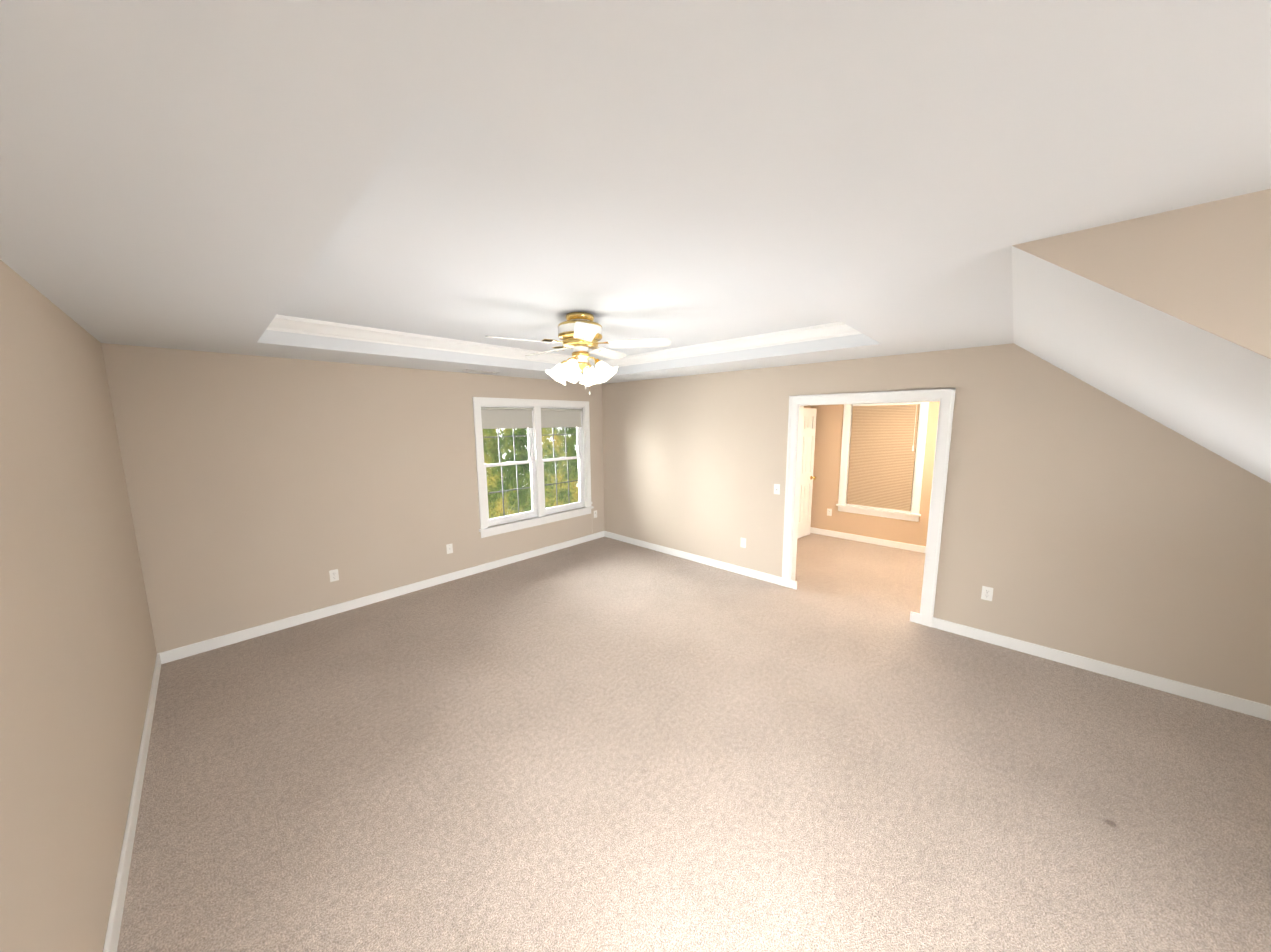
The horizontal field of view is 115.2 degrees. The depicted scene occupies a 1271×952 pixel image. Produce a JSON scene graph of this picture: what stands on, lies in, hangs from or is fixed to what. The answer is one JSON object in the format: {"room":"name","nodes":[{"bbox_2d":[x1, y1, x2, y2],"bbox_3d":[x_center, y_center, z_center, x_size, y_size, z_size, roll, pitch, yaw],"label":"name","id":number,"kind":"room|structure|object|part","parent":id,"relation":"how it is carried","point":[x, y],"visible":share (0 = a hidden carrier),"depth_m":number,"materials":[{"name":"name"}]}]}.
{"room":"empty bedroom","nodes":[
{"label":"empty bedroom","id":0,"kind":"room"},
{"bbox_2d":[0,260,156,951],"bbox_3d":[-1.241,0.585,0.583,7.000,2.440,0.150,7,11,43],"label":"wall","id":1,"kind":"structure","parent":0,"point":[78,653],"depth_m":1.46,"materials":[{"name":"paint"}]},
{"bbox_2d":[103,654,160,951],"bbox_3d":[-1.208,1.734,0.831,6.886,0.095,0.014,7,11,43],"label":"baseboard","id":2,"kind":"structure","parent":1,"relation":"attached to","point":[114,922],"depth_m":1.80,"materials":[{"name":"paint"}]},
{"bbox_2d":[101,343,603,652],"bbox_3d":[-2.197,0.021,4.765,0.150,2.440,5.024,7,11,43],"label":"wall","id":3,"kind":"structure","parent":0,"point":[261,490],"depth_m":3.68,"materials":[{"name":"paint"}]},
{"bbox_2d":[329,569,338,581],"bbox_3d":[-2.953,0.975,3.953,0.008,0.115,0.070,7,11,43],"label":"electrical outlet","id":4,"kind":"object","parent":3,"relation":"attached to","point":[334,575],"visible":1,"depth_m":3.95,"materials":[{"name":"plastic"}]},
{"bbox_2d":[157,531,604,663],"bbox_3d":[-2.120,1.188,4.878,0.014,0.095,4.750,7,11,43],"label":"baseboard","id":5,"kind":"structure","parent":3,"relation":"attached to","point":[212,643],"depth_m":4.03,"materials":[{"name":"paint"}]},
{"bbox_2d":[446,544,452,553],"bbox_3d":[-2.190,0.859,4.758,0.016,0.115,0.070,7,11,43],"label":"outlet plate","id":6,"kind":"object","parent":3,"relation":"attached to","point":[449,547],"visible":1,"depth_m":4.76,"materials":[{"name":"plastic"}]},
{"bbox_2d":[472,397,593,537],"bbox_3d":[-1.361,-0.182,5.609,0.201,1.731,1.839,7,11,43],"label":"window","id":7,"kind":"structure","parent":3,"relation":"in","point":[533,416],"depth_m":5.54,"materials":[{"name":"paint"}]},
{"bbox_2d":[0,0,1270,383],"bbox_3d":[0.354,-1.052,2.212,7.150,0.340,5.024,7,11,43],"label":"ceiling","id":8,"kind":"structure","parent":0,"point":[228,176],"depth_m":0.91,"materials":[{"name":"paint"}]},
{"bbox_2d":[266,314,289,329],"bbox_3d":[-1.479,-0.955,1.786,2.970,0.100,0.090,7,11,43],"label":"crown molding","id":9,"kind":"structure","parent":8,"relation":"attached to","point":[278,321],"depth_m":2.90,"materials":[{"name":"paint"}]},
{"bbox_2d":[273,316,601,368],"bbox_3d":[-1.532,-1.257,3.998,0.090,0.100,3.285,7,11,43],"label":"crown molding","id":10,"kind":"structure","parent":8,"relation":"attached to","point":[290,324],"depth_m":3.52,"materials":[{"name":"paint"}]},
{"bbox_2d":[461,369,498,373],"bbox_3d":[-1.758,-1.186,4.576,0.150,0.008,0.370,7,11,43],"label":"ceiling vent","id":11,"kind":"object","parent":8,"relation":"in","point":[479,371],"visible":1,"depth_m":4.56,"materials":[{"name":"metal"}]},
{"bbox_2d":[485,312,670,394],"bbox_3d":[-0.442,-0.893,3.020,1.226,0.572,1.281,7,11,43],"label":"fan","id":12,"kind":"object","parent":8,"relation":"hanging from","point":[580,334],"visible":1,"depth_m":2.90,"materials":[{"name":"white"}]},
{"bbox_2d":[602,322,857,366],"bbox_3d":[0.699,-1.288,4.101,2.970,0.100,0.090,7,11,43],"label":"crown molding","id":13,"kind":"structure","parent":8,"relation":"attached to","point":[836,329],"depth_m":3.81,"materials":[{"name":"paint"}]},
{"bbox_2d":[117,533,1270,951],"bbox_3d":[1.217,1.464,3.470,7.250,0.120,7.600,7,11,43],"label":"floor","id":14,"kind":"structure","parent":0,"point":[603,745],"depth_m":2.10,"materials":[{"name":"carpet"}]},
{"bbox_2d":[811,401,939,545],"bbox_3d":[4.155,-0.130,5.522,3.700,2.440,0.150,7,11,43],"label":"wall","id":15,"kind":"structure","parent":0,"point":[827,451],"depth_m":6.30,"materials":[{"name":"paint"}]},
{"bbox_2d":[827,508,831,515],"bbox_3d":[3.120,0.584,6.490,0.070,0.115,0.008,7,11,43],"label":"electrical outlet","id":16,"kind":"object","parent":15,"relation":"attached to","point":[829,512],"visible":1,"depth_m":6.49,"materials":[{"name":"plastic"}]},
{"bbox_2d":[810,527,925,552],"bbox_3d":[4.152,1.046,5.581,3.580,0.095,0.014,7,11,43],"label":"baseboard","id":17,"kind":"structure","parent":15,"relation":"attached to","point":[899,545],"depth_m":6.12,"materials":[{"name":"paint"}]},
{"bbox_2d":[836,402,928,521],"bbox_3d":[3.630,-0.284,5.962,1.100,1.770,0.202,7,11,43],"label":"window","id":18,"kind":"structure","parent":15,"relation":"in","point":[882,458],"depth_m":5.91,"materials":[{"name":"paint"}]},
{"bbox_3d":[3.884,-0.669,5.611,0.016,0.650,0.012,7,11,43],"label":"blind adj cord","id":19,"kind":"part","parent":18,"relation":"part of","materials":[{"name":"fabric"}]},
{"bbox_2d":[602,343,1270,705],"bbox_3d":[2.088,0.077,4.124,7.000,2.440,0.124,7,11,43],"label":"wall","id":20,"kind":"structure","parent":0,"point":[1082,518],"depth_m":3.14,"materials":[{"name":"paint"}]},
{"bbox_2d":[605,531,796,589],"bbox_3d":[0.644,1.079,5.531,3.131,0.095,0.014,7,11,43],"label":"baseboard","id":21,"kind":"structure","parent":20,"relation":"attached to","point":[774,579],"depth_m":5.27,"materials":[{"name":"paint"}]},
{"bbox_2d":[741,538,745,547],"bbox_3d":[1.303,0.807,4.877,0.070,0.115,0.008,7,11,43],"label":"electrical outlet","id":22,"kind":"object","parent":20,"relation":"attached to","point":[743,542],"visible":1,"depth_m":4.87,"materials":[{"name":"plastic"}]},
{"bbox_2d":[774,484,779,494],"bbox_3d":[1.580,0.148,4.515,0.070,0.115,0.017,7,11,43],"label":"light switch","id":23,"kind":"object","parent":20,"relation":"attached to","point":[776,488],"visible":1,"depth_m":4.51,"materials":[{"name":"plastic"}]},
{"bbox_2d":[781,388,955,627],"bbox_3d":[2.216,0.250,4.030,1.400,2.126,0.170,7,11,43],"label":"trim","id":24,"kind":"structure","parent":20,"relation":"attached to","point":[945,397],"depth_m":3.67,"materials":[{"name":"paint"}]},
{"bbox_2d":[981,586,992,600],"bbox_3d":[2.935,0.981,3.367,0.070,0.115,0.008,7,11,43],"label":"electrical outlet","id":25,"kind":"object","parent":20,"relation":"attached to","point":[987,593],"visible":1,"depth_m":3.37,"materials":[{"name":"plastic"}]},
{"bbox_2d":[910,611,1270,720],"bbox_3d":[3.330,1.398,3.051,2.101,0.095,0.014,7,11,43],"label":"baseboard","id":26,"kind":"structure","parent":20,"relation":"attached to","point":[1236,704],"depth_m":2.92,"materials":[{"name":"paint"}]},
{"bbox_2d":[1012,189,1270,358],"bbox_3d":[2.073,0.535,0.767,2.205,2.440,0.003,7,11,43],"label":"wall","id":27,"kind":"structure","parent":0,"point":[1205,266],"depth_m":1.11,"materials":[{"name":"paint"}]},
{"bbox_2d":[1012,246,1270,482],"bbox_3d":[2.677,-0.259,1.762,1.605,1.424,2.427,7,11,43],"label":"ceiling","id":28,"kind":"structure","parent":0,"point":[1206,389],"depth_m":1.64,"materials":[{"name":"paint"}]},
{"bbox_3d":[2.009,-0.157,5.843,0.120,2.440,2.306,7,11,43],"label":"wall","id":29,"kind":"structure","parent":0,"visible":0},
{"bbox_2d":[797,408,816,538],"bbox_3d":[2.623,-0.025,6.266,0.184,2.031,0.609,7,11,43],"label":"door","id":30,"kind":"structure","parent":29,"relation":"in","point":[807,478],"depth_m":6.34,"materials":[{"name":"paint"}]},
{"label":"outside","id":31,"kind":"structure","parent":0,"visible":0},
{"bbox_2d":[482,427,578,518],"bbox_3d":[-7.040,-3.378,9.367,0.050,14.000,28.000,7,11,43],"label":"window glass","id":32,"kind":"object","parent":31,"point":[490,456],"depth_m":13.32,"materials":[{"name":"clear glass"}]}
]}

